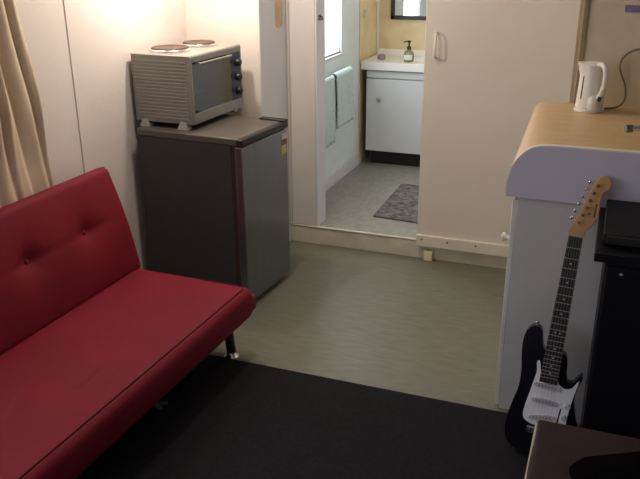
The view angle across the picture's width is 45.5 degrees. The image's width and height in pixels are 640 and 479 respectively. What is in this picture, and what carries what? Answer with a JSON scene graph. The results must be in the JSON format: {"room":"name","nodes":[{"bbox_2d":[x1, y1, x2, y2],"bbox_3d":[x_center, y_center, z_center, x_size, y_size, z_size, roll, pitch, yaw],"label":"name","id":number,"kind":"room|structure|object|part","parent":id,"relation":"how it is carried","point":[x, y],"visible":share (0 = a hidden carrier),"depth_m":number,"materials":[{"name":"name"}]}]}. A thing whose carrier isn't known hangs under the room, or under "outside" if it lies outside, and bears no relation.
{"room":"studio apartment","nodes":[
{"label":"studio apartment","id":0,"kind":"room"},
{"bbox_2d":[14,0,186,270],"bbox_3d":[-1.539,-0.349,2.225,0.120,2.400,5.120,8,23,19],"label":"wall","id":1,"kind":"structure","parent":0,"point":[142,24],"depth_m":3.29,"materials":[{"name":"beige paint"}]},
{"bbox_2d":[63,0,141,268],"bbox_3d":[-0.993,-0.809,3.397,0.004,2.400,0.362,8,23,19],"label":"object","id":2,"kind":"structure","parent":1,"relation":"attached to","point":[92,25],"depth_m":3.45,"materials":[{"name":"beige paint"}]},
{"bbox_2d":[185,0,261,117],"bbox_3d":[-0.447,-1.099,4.131,0.464,2.400,0.275,8,23,19],"label":"wall pier","id":3,"kind":"object","parent":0,"point":[219,21],"visible":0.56,"depth_m":4.00,"materials":[{"name":"paint"}]},
{"bbox_2d":[258,0,290,240],"bbox_3d":[-0.246,-1.072,4.059,0.006,2.400,0.278,11,24,27],"label":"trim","id":4,"kind":"structure","parent":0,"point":[272,39],"depth_m":4.09,"materials":[{"name":"paint"}]},
{"bbox_2d":[285,0,316,225],"bbox_3d":[-0.104,-1.044,4.156,0.166,2.045,0.024,8,23,19],"label":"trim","id":5,"kind":"structure","parent":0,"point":[300,14],"depth_m":4.27,"materials":[{"name":"paint"}]},
{"bbox_2d":[325,0,376,176],"bbox_3d":[0.088,-1.452,5.029,0.102,2.400,1.670,8,23,19],"label":"wall","id":6,"kind":"structure","parent":0,"point":[345,147],"depth_m":5.38,"materials":[{"name":"white paint"}]},
{"bbox_2d":[325,75,335,147],"bbox_3d":[0.049,-0.804,4.833,0.041,0.436,0.231,8,23,19],"label":"towel","id":7,"kind":"object","parent":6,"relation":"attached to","point":[330,110],"visible":0.68,"depth_m":4.84,"materials":[{"name":"white fabric"}]},
{"bbox_2d":[325,0,342,61],"bbox_3d":[0.030,-1.506,4.736,0.045,0.785,0.595,8,23,19],"label":"window","id":8,"kind":"structure","parent":6,"relation":"in","point":[332,56],"depth_m":5.03,"materials":[{"name":"paint"}]},
{"bbox_3d":[0.032,-1.150,4.875,0.045,0.020,0.595,8,23,19],"label":"sill","id":9,"kind":"part","parent":8,"relation":"part of","materials":[{"name":"paint"}]},
{"bbox_2d":[326,152,358,190],"bbox_3d":[0.070,-0.400,5.202,0.013,0.095,1.240,8,23,19],"label":"baseboard","id":10,"kind":"structure","parent":6,"relation":"attached to","point":[349,165],"depth_m":5.39,"materials":[{"name":"paint"}]},
{"bbox_2d":[358,0,360,151],"bbox_3d":[0.282,-1.635,5.344,0.008,2.291,0.016,8,23,19],"label":"trim","id":11,"kind":"structure","parent":6,"relation":"attached to","point":[359,0],"depth_m":5.51,"materials":[{"name":"white wood"}]},
{"bbox_2d":[376,0,379,53],"bbox_3d":[0.436,-2.127,5.572,0.018,1.540,0.018,8,23,19],"label":"trim","id":12,"kind":"structure","parent":6,"relation":"attached to","point":[378,1],"depth_m":5.76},
{"bbox_3d":[0.085,-1.060,4.926,0.062,0.015,0.640,8,23,19],"label":"towel rail","id":13,"kind":"object","parent":6,"relation":"attached to","visible":0},
{"bbox_2d":[331,66,353,128],"bbox_3d":[0.152,-0.948,5.069,0.059,0.361,0.326,8,23,19],"label":"towel","id":14,"kind":"object","parent":13,"relation":"hanging from","point":[344,86],"visible":0.94,"depth_m":5.04,"materials":[{"name":"fabric"}]},
{"bbox_2d":[320,155,419,237],"bbox_3d":[0.819,-0.287,5.181,1.670,0.109,1.902,8,23,19],"label":"floor","id":15,"kind":"structure","parent":0,"point":[352,202],"depth_m":5.01,"materials":[{"name":"tile"}]},
{"bbox_2d":[361,48,424,166],"bbox_3d":[0.707,-0.969,5.673,0.715,0.806,0.436,8,23,19],"label":"vanity unit","id":16,"kind":"object","parent":15,"relation":"on","point":[394,90],"visible":0.49,"depth_m":5.55,"materials":[{"name":"white laminate"}]},
{"bbox_2d":[378,54,385,58],"bbox_3d":[0.449,-1.333,5.555,0.062,0.038,0.050,8,23,19],"label":"soap dish","id":17,"kind":"object","parent":16,"relation":"on","point":[380,56],"visible":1,"depth_m":5.54,"materials":[{"name":"stone"}]},
{"bbox_2d":[361,48,424,72],"bbox_3d":[0.705,-1.293,5.546,0.715,0.109,0.436,8,23,19],"label":"basin","id":18,"kind":"object","parent":16,"relation":"in","point":[394,62],"depth_m":5.46,"materials":[{"name":"white ceramic"}]},
{"bbox_3d":[0.646,-0.883,5.526,0.650,0.532,0.018,8,23,19],"label":"door","id":19,"kind":"part","parent":16,"relation":"part of","materials":[{"name":"white laminate"}]},
{"bbox_3d":[0.644,-1.163,5.418,0.650,0.052,0.016,8,23,19],"label":"panel","id":20,"kind":"part","parent":16,"relation":"part of","materials":[{"name":"white laminate"}]},
{"bbox_2d":[403,40,413,61],"bbox_3d":[0.630,-1.336,5.404,0.076,0.150,0.077,8,23,19],"label":"soap bottle","id":21,"kind":"object","parent":16,"relation":"on","point":[408,56],"visible":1,"depth_m":5.39,"materials":[{"name":"glass"}]},
{"bbox_2d":[373,184,418,222],"bbox_3d":[0.653,-0.228,4.865,0.475,0.012,0.740,8,23,19],"label":"bath mat","id":22,"kind":"object","parent":15,"relation":"on","point":[402,205],"visible":0.49,"depth_m":4.82,"materials":[{"name":"grey fabric"}]},
{"bbox_2d":[210,240,579,426],"bbox_3d":[-0.147,1.019,2.135,3.120,0.100,5.220,8,23,19],"label":"floor","id":23,"kind":"structure","parent":0,"point":[418,326],"depth_m":3.58,"materials":[{"name":"plastic"}]},
{"bbox_2d":[137,114,289,298],"bbox_3d":[-0.516,-0.171,3.876,0.589,0.858,0.446,9,23,24],"label":"mini fridge","id":24,"kind":"object","parent":23,"relation":"on","point":[215,191],"visible":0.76,"depth_m":3.68,"materials":[{"name":"grey metal"}]},
{"bbox_2d":[130,40,242,129],"bbox_3d":[-0.638,-0.783,3.784,0.373,0.364,0.507,8,23,19],"label":"oven","id":25,"kind":"object","parent":24,"relation":"on","point":[188,83],"visible":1,"depth_m":3.61,"materials":[{"name":"grey metal"}]},
{"bbox_3d":[-0.715,-0.911,3.637,0.176,0.018,0.176,8,23,19],"label":"plate","id":26,"kind":"part","parent":25,"relation":"part of","materials":[{"name":"metal"}]},
{"bbox_3d":[-0.651,-0.932,3.731,0.326,0.008,0.479,9,23,22],"label":"panel","id":27,"kind":"part","parent":25,"relation":"part of","materials":[{"name":"metal"}]},
{"bbox_3d":[-0.607,-0.984,3.822,0.158,0.018,0.158,8,23,19],"label":"plate","id":28,"kind":"part","parent":25,"relation":"part of","materials":[{"name":"metal"}]},
{"bbox_3d":[-0.519,-0.758,3.690,0.007,0.235,0.361,9,23,22],"label":"door","id":29,"kind":"part","parent":25,"relation":"part of","materials":[{"name":"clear glass"}]},
{"bbox_3d":[-0.504,-0.860,3.643,0.027,0.011,0.301,9,23,22],"label":"door handle","id":30,"kind":"part","parent":25,"relation":"part of","materials":[{"name":"grey metal"}]},
{"bbox_3d":[-0.503,-0.762,3.729,0.014,0.313,0.475,9,23,22],"label":"frame","id":31,"kind":"part","parent":25,"relation":"part of","materials":[{"name":"grey metal"}]},
{"bbox_3d":[-0.430,-0.833,3.881,0.010,0.235,0.086,9,23,22],"label":"control panel","id":32,"kind":"part","parent":25,"relation":"part of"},
{"bbox_3d":[-0.413,-0.896,3.854,0.027,0.042,0.042,8,23,19],"label":"knob","id":33,"kind":"part","parent":25,"relation":"part of","materials":[{"name":"black plastic"}]},
{"bbox_3d":[-0.412,-0.829,3.880,0.027,0.042,0.042,8,23,19],"label":"knob","id":34,"kind":"part","parent":25,"relation":"part of","materials":[{"name":"black plastic"}]},
{"bbox_3d":[-0.412,-0.762,3.906,0.027,0.042,0.042,8,23,19],"label":"knob","id":35,"kind":"part","parent":25,"relation":"part of","materials":[{"name":"black plastic"}]},
{"bbox_3d":[-0.530,-0.549,3.734,0.564,0.035,0.444,9,23,24],"label":"panel","id":36,"kind":"part","parent":24,"relation":"part of","materials":[{"name":"plastic"}]},
{"bbox_3d":[-0.274,-0.123,3.771,0.042,0.782,0.438,9,23,24],"label":"door","id":37,"kind":"part","parent":24,"relation":"part of","materials":[{"name":"metal"}]},
{"bbox_2d":[76,354,528,478],"bbox_3d":[-0.301,1.147,1.661,2.700,0.006,3.198,8,23,19],"label":"rug","id":38,"kind":"object","parent":23,"relation":"on","point":[228,418],"visible":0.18,"depth_m":2.77,"materials":[{"name":"black carpet"}]},
{"bbox_2d":[0,167,255,478],"bbox_3d":[-0.952,0.362,2.647,0.788,0.762,1.680,8,23,21],"label":"futon sofa","id":39,"kind":"object","parent":38,"relation":"on","point":[91,339],"visible":1,"depth_m":2.83,"materials":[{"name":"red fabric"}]},
{"bbox_3d":[-1.213,0.187,2.712,0.212,0.480,1.648,8,23,21],"label":"backrest","id":40,"kind":"part","parent":39,"relation":"part of","materials":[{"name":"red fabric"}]},
{"bbox_3d":[-0.868,0.504,2.654,0.600,0.148,1.658,8,23,21],"label":"seat","id":41,"kind":"part","parent":39,"relation":"part of","materials":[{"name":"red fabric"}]},
{"bbox_3d":[-0.391,0.418,3.276,0.058,0.158,0.042,-16,26,-35],"label":"leg","id":42,"kind":"part","parent":39,"relation":"part of","materials":[{"name":"black metal"}]},
{"bbox_2d":[153,401,167,409],"bbox_3d":[-0.635,0.636,2.955,0.085,0.012,0.049,8,23,19],"label":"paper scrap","id":43,"kind":"object","parent":38,"relation":"on","point":[157,405],"visible":0.54,"depth_m":2.95,"materials":[{"name":"grey paper"}]},
{"bbox_2d":[505,176,610,452],"bbox_3d":[0.790,0.268,2.566,0.242,0.962,0.251,8,23,19],"label":"electric guitar","id":44,"kind":"object","parent":38,"relation":"on","point":[545,392],"visible":0.84,"depth_m":2.58,"materials":[{"name":"black wood"}]},
{"bbox_3d":[0.823,0.605,2.580,0.021,0.021,0.017,8,23,19],"label":"knob","id":45,"kind":"part","parent":44,"relation":"part of","materials":[{"name":"white plastic"}]},
{"bbox_3d":[0.835,0.566,2.571,0.021,0.021,0.017,8,23,19],"label":"knob","id":46,"kind":"part","parent":44,"relation":"part of","materials":[{"name":"white plastic"}]},
{"bbox_2d":[524,420,639,478],"bbox_3d":[0.806,0.833,1.825,0.662,0.447,0.570,8,23,19],"label":"table","id":47,"kind":"object","parent":38,"relation":"on","point":[555,447],"visible":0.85,"depth_m":1.98,"materials":[{"name":"brown wood"}]},
{"bbox_2d":[569,451,639,478],"bbox_3d":[0.831,0.563,1.867,0.520,0.023,0.170,-3,21,-8],"label":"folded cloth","id":48,"kind":"object","parent":47,"relation":"on","point":[619,465],"visible":1,"depth_m":1.88,"materials":[{"name":"black fabric"}]},
{"bbox_2d":[580,207,639,438],"bbox_3d":[1.143,0.398,2.380,0.626,0.850,0.419,8,23,19],"label":"base cabinet","id":49,"kind":"object","parent":38,"relation":"on","point":[611,402],"visible":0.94,"depth_m":2.25,"materials":[{"name":"paint"}]},
{"bbox_3d":[0.950,0.456,2.267,0.278,0.780,0.013,8,23,19],"label":"door","id":50,"kind":"part","parent":49,"relation":"part of","materials":[{"name":"black paint"}]},
{"bbox_2d":[602,199,639,247],"bbox_3d":[1.067,-0.029,2.251,0.428,0.040,0.339,8,23,19],"label":"media box","id":51,"kind":"object","parent":49,"relation":"on","point":[622,218],"visible":1,"depth_m":2.24,"materials":[{"name":"plastic"}]},
{"bbox_3d":[1.008,0.026,2.105,0.412,0.024,0.005,8,23,19],"label":"panel","id":52,"kind":"part","parent":51,"relation":"part of","materials":[{"name":"black plastic"}]},
{"bbox_2d":[423,249,432,260],"bbox_3d":[0.610,0.089,4.290,0.050,0.058,0.033,8,23,19],"label":"door stop","id":53,"kind":"object","parent":23,"relation":"on","point":[428,254],"visible":1,"depth_m":4.28,"materials":[{"name":"beige plastic"}]},
{"bbox_2d":[494,197,605,423],"bbox_3d":[1.232,0.182,2.946,0.991,0.852,0.727,8,23,19],"label":"base cabinet","id":54,"kind":"object","parent":23,"relation":"on","point":[538,236],"visible":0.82,"depth_m":2.70,"materials":[{"name":"laminate"}]},
{"bbox_3d":[0.661,-0.008,2.718,0.030,0.034,0.034,8,23,19],"label":"knob","id":55,"kind":"part","parent":54,"relation":"part of","materials":[{"name":"white plastic"}]},
{"bbox_3d":[0.740,0.187,2.941,0.016,0.830,0.360,8,23,19],"label":"door","id":56,"kind":"part","parent":54,"relation":"part of","materials":[{"name":"white wood"}]},
{"bbox_2d":[505,102,639,206],"bbox_3d":[1.226,-0.305,2.748,0.990,0.191,0.756,8,23,19],"label":"countertop","id":57,"kind":"structure","parent":54,"relation":"on","point":[562,148],"depth_m":2.55,"materials":[{"name":"brown wood"}]},
{"bbox_3d":[1.098,-0.174,2.421,0.980,0.185,0.005,8,23,19],"label":"panel","id":58,"kind":"part","parent":57,"relation":"part of","materials":[{"name":"purple laminate"}]},
{"bbox_2d":[573,48,639,112],"bbox_3d":[1.197,-0.628,2.997,0.384,0.234,0.150,-6,22,-14],"label":"electric kettle","id":59,"kind":"object","parent":57,"relation":"on","point":[593,80],"visible":1,"depth_m":2.95,"materials":[{"name":"white plastic"}]},
{"bbox_3d":[1.063,-0.682,2.956,0.079,0.014,0.079,8,23,19],"label":"lid","id":60,"kind":"part","parent":59,"relation":"part of","materials":[{"name":"white plastic"}]},
{"bbox_2d":[587,95,601,109],"bbox_3d":[1.065,-0.537,2.972,0.059,0.061,0.064,8,23,19],"label":"switch","id":61,"kind":"object","parent":59,"relation":"attached to","point":[594,102],"depth_m":2.95,"materials":[{"name":"white plastic"}]},
{"bbox_3d":[1.078,-0.604,2.925,0.027,0.151,0.066,-4,22,-9],"label":"handle","id":62,"kind":"part","parent":59,"relation":"part of","materials":[{"name":"white plastic"}]},
{"bbox_3d":[1.266,-0.636,3.015,0.271,0.233,0.072,1,21,3],"label":"power cord","id":63,"kind":"part","parent":59,"relation":"part of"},
{"bbox_2d":[624,124,639,132],"bbox_3d":[1.133,-0.373,2.518,0.251,0.107,0.056,1,21,3],"label":"mixer tap","id":64,"kind":"object","parent":57,"relation":"on","point":[629,128],"visible":1,"depth_m":2.50,"materials":[{"name":"silver metal"}]},
{"bbox_3d":[1.123,-0.369,2.514,0.196,0.025,0.024,0,21,0],"label":"spout","id":65,"kind":"part","parent":64,"relation":"part of","materials":[{"name":"silver metal"}]},
{"bbox_2d":[379,0,425,49],"bbox_3d":[1.132,-1.658,5.539,1.662,2.400,0.100,8,23,19],"label":"wall","id":66,"kind":"structure","parent":0,"point":[393,33],"depth_m":5.73,"materials":[{"name":"yellow paint"}]},
{"bbox_2d":[391,0,426,19],"bbox_3d":[0.814,-1.901,5.500,0.610,0.615,0.024,8,23,19],"label":"wall mirror","id":67,"kind":"object","parent":66,"relation":"attached to","point":[400,9],"visible":0.53,"depth_m":5.64,"materials":[{"name":"brown mirror"}]},
{"bbox_2d":[570,0,584,102],"bbox_3d":[0.762,-1.015,3.897,2.900,2.400,0.120,8,23,19],"label":"wall","id":68,"kind":"structure","parent":0,"point":[582,1],"depth_m":3.67,"materials":[{"name":"beige paint"}]},
{"bbox_2d":[275,0,282,27],"bbox_3d":[-0.218,-1.203,4.051,0.004,0.150,0.068,11,24,27],"label":"strike plate","id":69,"kind":"object","parent":68,"relation":"attached to","point":[278,3],"visible":1,"depth_m":4.05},
{"bbox_2d":[315,0,325,225],"bbox_3d":[0.001,-1.024,4.197,0.008,1.993,0.132,8,23,19],"label":"trim","id":70,"kind":"structure","parent":68,"relation":"attached to","point":[319,4],"depth_m":4.30,"materials":[{"name":"paint"}]},
{"bbox_2d":[290,223,415,239],"bbox_3d":[0.197,-0.046,4.427,0.810,0.010,0.016,8,23,19],"label":"trim","id":71,"kind":"structure","parent":68,"relation":"attached to","point":[337,229],"depth_m":4.42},
{"bbox_2d":[291,225,506,268],"bbox_3d":[0.497,0.044,4.344,1.432,0.105,0.012,8,23,19],"label":"baseboard","id":72,"kind":"structure","parent":68,"relation":"attached to","point":[375,243],"depth_m":4.38,"materials":[{"name":"beige wood"}]},
{"bbox_2d":[416,234,507,256],"bbox_3d":[0.844,0.036,4.174,0.642,0.067,0.055,8,23,19],"label":"trim","id":73,"kind":"structure","parent":68,"relation":"attached to","point":[439,242],"depth_m":4.17,"materials":[{"name":"beige wood"}]},
{"bbox_2d":[417,0,581,244],"bbox_3d":[0.876,-0.901,3.779,0.735,1.970,0.069,8,23,19],"label":"door","id":74,"kind":"structure","parent":68,"relation":"in","point":[488,64],"depth_m":3.88,"materials":[{"name":"paint"}]},
{"bbox_3d":[0.585,-0.979,3.852,0.012,0.133,0.041,8,23,19],"label":"handle","id":75,"kind":"part","parent":74,"relation":"part of","materials":[{"name":"white plastic"}]},
{"bbox_2d":[583,0,639,107],"bbox_3d":[1.571,-0.760,3.229,0.878,2.400,0.640,8,23,19],"label":"wall","id":76,"kind":"structure","parent":0,"point":[612,32],"depth_m":3.02,"materials":[{"name":"paint"}]},
{"bbox_2d":[573,0,589,103],"bbox_3d":[1.054,-0.703,3.090,0.018,2.400,0.008,8,23,19],"label":"trim","id":77,"kind":"structure","parent":76,"relation":"attached to","point":[587,2],"depth_m":3.05,"materials":[{"name":"brown wood"}]},
{"bbox_2d":[625,5,639,12],"bbox_3d":[1.246,-0.890,2.942,0.128,0.027,0.003,8,23,19],"label":"wall sign","id":78,"kind":"object","parent":76,"relation":"attached to","point":[628,8],"visible":1,"depth_m":2.95,"materials":[{"name":"purple paper"}]},
{"bbox_3d":[-1.663,-1.004,1.346,0.071,0.022,3.150,8,23,19],"label":"curtain rod","id":79,"kind":"object","parent":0,"visible":0},
{"bbox_2d":[0,0,54,207],"bbox_3d":[-1.233,-0.640,2.664,0.068,1.620,0.790,8,23,19],"label":"curtain","id":80,"kind":"object","parent":79,"relation":"hanging from","point":[25,170],"visible":0.57,"depth_m":2.93,"materials":[{"name":"beige fabric"}]}
]}

